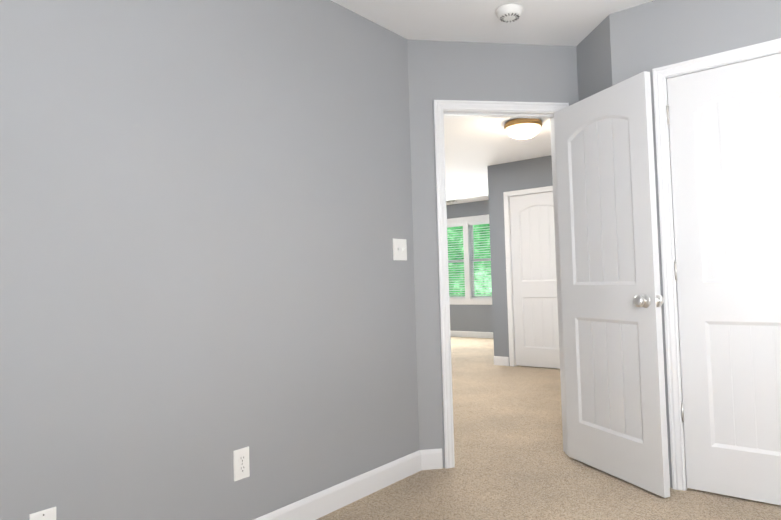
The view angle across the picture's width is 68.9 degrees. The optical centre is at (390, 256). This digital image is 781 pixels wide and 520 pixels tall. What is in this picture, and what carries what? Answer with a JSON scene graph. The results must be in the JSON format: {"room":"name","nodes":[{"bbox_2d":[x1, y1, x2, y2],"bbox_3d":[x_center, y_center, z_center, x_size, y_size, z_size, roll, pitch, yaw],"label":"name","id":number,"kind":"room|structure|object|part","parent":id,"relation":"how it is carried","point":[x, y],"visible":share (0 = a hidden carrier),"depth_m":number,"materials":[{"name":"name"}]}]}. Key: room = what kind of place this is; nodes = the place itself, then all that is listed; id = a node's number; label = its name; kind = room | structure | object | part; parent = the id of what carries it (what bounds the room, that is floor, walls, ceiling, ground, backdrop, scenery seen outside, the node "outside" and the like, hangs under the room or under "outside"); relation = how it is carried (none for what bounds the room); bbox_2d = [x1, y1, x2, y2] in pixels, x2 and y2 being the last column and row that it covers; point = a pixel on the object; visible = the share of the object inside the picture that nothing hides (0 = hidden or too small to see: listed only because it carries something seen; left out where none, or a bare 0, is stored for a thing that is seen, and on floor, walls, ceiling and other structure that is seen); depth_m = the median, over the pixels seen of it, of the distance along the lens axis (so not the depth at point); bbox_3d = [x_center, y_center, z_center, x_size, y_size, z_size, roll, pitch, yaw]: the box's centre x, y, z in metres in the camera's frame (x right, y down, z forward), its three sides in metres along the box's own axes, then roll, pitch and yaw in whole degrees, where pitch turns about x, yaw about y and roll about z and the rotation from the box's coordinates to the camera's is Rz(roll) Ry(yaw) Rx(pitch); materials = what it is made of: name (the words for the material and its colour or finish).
{"room":"empty bedroom","nodes":[
{"label":"empty bedroom","id":0,"kind":"room"},
{"bbox_2d":[0,0,418,519],"bbox_3d":[-0.931,-0.053,2.015,0.120,2.440,3.398,-4,-3,39],"label":"wall","id":1,"kind":"structure","parent":0,"point":[206,216],"depth_m":2.17,"materials":[{"name":"grey paint"}]},
{"bbox_2d":[29,507,55,519],"bbox_3d":[-1.039,0.822,1.707,0.017,0.118,0.072,-4,-3,39],"label":"outlet","id":2,"kind":"object","parent":1,"relation":"attached to","point":[48,514],"visible":1,"depth_m":1.71,"materials":[{"name":"white plastic"}]},
{"bbox_2d":[233,446,249,481],"bbox_3d":[-0.591,0.824,2.264,0.009,0.118,0.072,-4,-3,39],"label":"duplex electrical outlet","id":3,"kind":"object","parent":1,"relation":"attached to","point":[241,463],"visible":1,"depth_m":2.26,"materials":[{"name":"white plastic"}]},
{"bbox_2d":[393,238,406,260],"bbox_3d":[0.057,-0.039,3.121,0.017,0.118,0.116,-4,-3,39],"label":"switch plate","id":4,"kind":"object","parent":1,"relation":"attached to","point":[399,249],"visible":1,"depth_m":3.12,"materials":[{"name":"white plastic"}]},
{"bbox_2d":[446,200,492,331],"bbox_3d":[0.701,0.284,10.970,6.100,2.440,0.120,-4,-3,39],"label":"wall","id":5,"kind":"structure","parent":0,"point":[477,318],"depth_m":10.29,"materials":[{"name":"grey paint"}]},
{"bbox_2d":[447,214,491,304],"bbox_3d":[1.411,0.073,10.368,1.980,1.590,0.165,-4,-3,39],"label":"window","id":6,"kind":"structure","parent":5,"relation":"in","point":[468,263],"depth_m":10.32,"materials":[{"name":"white wood"}]},
{"bbox_2d":[447,221,491,297],"bbox_3d":[1.406,0.073,10.362,1.710,1.370,0.050,-4,-3,39],"label":"window blinds","id":7,"kind":"object","parent":6,"relation":"attached to","point":[472,223],"visible":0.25,"depth_m":10.28,"materials":[{"name":"white plastic"}]},
{"bbox_2d":[450,331,492,337],"bbox_3d":[0.657,1.449,10.898,5.950,0.108,0.013,-4,-3,39],"label":"baseboard","id":8,"kind":"structure","parent":5,"relation":"attached to","point":[473,334],"depth_m":10.22,"materials":[{"name":"white wood"}]},
{"bbox_2d":[331,0,653,204],"bbox_3d":[-0.664,-1.176,5.909,10.740,0.120,9.740,-4,-3,39],"label":"ceiling","id":9,"kind":"structure","parent":0,"point":[475,147],"depth_m":3.21,"materials":[{"name":"white paint"}]},
{"bbox_2d":[496,3,522,22],"bbox_3d":[0.616,-1.256,2.949,0.140,0.045,0.140,-4,-3,39],"label":"smoke detector","id":10,"kind":"object","parent":9,"relation":"attached to","point":[510,12],"visible":1,"depth_m":2.91,"materials":[{"name":"white plastic"}]},
{"bbox_2d":[499,12,519,22],"bbox_3d":[0.617,-1.236,2.948,0.100,0.004,0.100,-4,-3,39],"label":"grille","id":11,"kind":"object","parent":10,"relation":"attached to","point":[506,17],"depth_m":2.93,"materials":[{"name":"grey plastic"}]},
{"bbox_2d":[504,118,542,138],"bbox_3d":[1.186,-1.130,5.086,0.336,0.145,0.336,-4,-3,39],"label":"hall light","id":12,"kind":"object","parent":9,"relation":"attached to","point":[521,128],"visible":1,"depth_m":4.98,"materials":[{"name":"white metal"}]},
{"bbox_2d":[407,40,578,467],"bbox_3d":[0.624,-0.039,3.365,1.059,2.440,0.120,-1,-2,-9],"label":"wall","id":13,"kind":"structure","parent":0,"point":[455,70],"depth_m":3.28,"materials":[{"name":"grey paint"}]},
{"bbox_2d":[254,449,436,519],"bbox_3d":[-0.801,1.108,1.967,0.030,0.108,3.283,-4,-3,39],"label":"baseboard","id":14,"kind":"structure","parent":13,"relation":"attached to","point":[320,504],"depth_m":2.74,"materials":[{"name":"white wood"}]},
{"bbox_2d":[433,100,568,468],"bbox_3d":[0.674,0.136,3.357,0.824,2.087,0.139,-1,-2,-9],"label":"door frame","id":15,"kind":"structure","parent":13,"relation":"attached to","point":[439,106],"depth_m":3.27,"materials":[{"name":"white wood"}]},
{"bbox_2d":[554,71,669,497],"bbox_3d":[1.140,0.133,3.025,0.153,2.015,0.719,-1,-3,-21],"label":"entry door","id":16,"kind":"structure","parent":13,"relation":"in","point":[616,417],"depth_m":2.95,"materials":[{"name":"white wood"}]},
{"bbox_3d":[1.137,0.043,3.028,0.153,1.568,0.718,-1,-3,-21],"label":"entry door hardware","id":17,"kind":"part","parent":16,"relation":"part of","materials":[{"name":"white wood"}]},
{"bbox_2d":[487,155,552,365],"bbox_3d":[2.174,0.043,6.297,2.333,2.440,0.120,-4,-3,39],"label":"wall","id":18,"kind":"structure","parent":0,"point":[521,174],"depth_m":6.89,"materials":[{"name":"grey paint"}]},
{"bbox_2d":[494,356,508,365],"bbox_3d":[1.336,1.258,6.867,0.198,0.108,0.013,-4,-3,39],"label":"baseboard","id":19,"kind":"structure","parent":18,"relation":"attached to","point":[501,361],"depth_m":6.86,"materials":[{"name":"white wood"}]},
{"bbox_2d":[503,186,552,366],"bbox_3d":[1.765,0.245,6.614,0.854,2.087,0.139,-4,-3,39],"label":"door frame","id":20,"kind":"structure","parent":18,"relation":"attached to","point":[508,263],"depth_m":6.80,"materials":[{"name":"white wood"}]},
{"bbox_2d":[510,191,559,368],"bbox_3d":[1.756,0.269,6.603,0.731,2.015,0.035,-4,-3,39],"label":"hall door","id":21,"kind":"structure","parent":18,"relation":"in","point":[534,282],"depth_m":6.65,"materials":[{"name":"white wood"}]},
{"bbox_2d":[316,337,780,519],"bbox_3d":[-0.593,1.371,5.800,10.740,0.100,9.740,-4,-3,39],"label":"floor","id":22,"kind":"structure","parent":0,"point":[513,461],"depth_m":2.98,"materials":[{"name":"carpet"}]},
{"bbox_2d":[576,0,671,487],"bbox_3d":[1.407,-0.065,3.273,0.537,2.440,0.720,-4,-3,39],"label":"wall","id":23,"kind":"structure","parent":0,"point":[612,49],"depth_m":2.97,"materials":[{"name":"grey paint"}]},
{"bbox_2d":[659,0,780,66],"bbox_3d":[2.113,-0.125,2.314,1.770,2.440,0.120,-4,-3,39],"label":"wall","id":24,"kind":"structure","parent":0,"point":[691,29],"depth_m":2.72,"materials":[{"name":"grey paint"}]},
{"bbox_2d":[666,105,684,422],"bbox_3d":[1.603,0.011,2.639,0.630,1.572,0.061,-4,-3,43],"label":"hardware piece","id":25,"kind":"object","parent":24,"relation":"attached to","point":[675,270],"visible":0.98,"depth_m":2.80,"materials":[{"name":"silver metal"}]},
{"bbox_2d":[652,38,780,490],"bbox_3d":[1.917,0.084,2.469,1.252,2.046,0.122,-4,-3,39],"label":"door frame","id":26,"kind":"structure","parent":24,"relation":"in","point":[666,78],"depth_m":2.80,"materials":[{"name":"white wood"}]},
{"bbox_2d":[667,53,780,504],"bbox_3d":[1.656,0.102,2.632,0.602,2.015,0.035,-4,-3,39],"label":"closet door","id":27,"kind":"structure","parent":24,"relation":"in","point":[725,135],"depth_m":2.67,"materials":[{"name":"white wood"}]},
{"label":"outside","id":28,"kind":"structure","parent":0,"visible":0},
{"bbox_2d":[447,224,491,295],"bbox_3d":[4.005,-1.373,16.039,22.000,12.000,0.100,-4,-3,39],"label":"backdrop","id":29,"kind":"structure","parent":28,"point":[459,233],"depth_m":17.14,"materials":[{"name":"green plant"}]}
]}

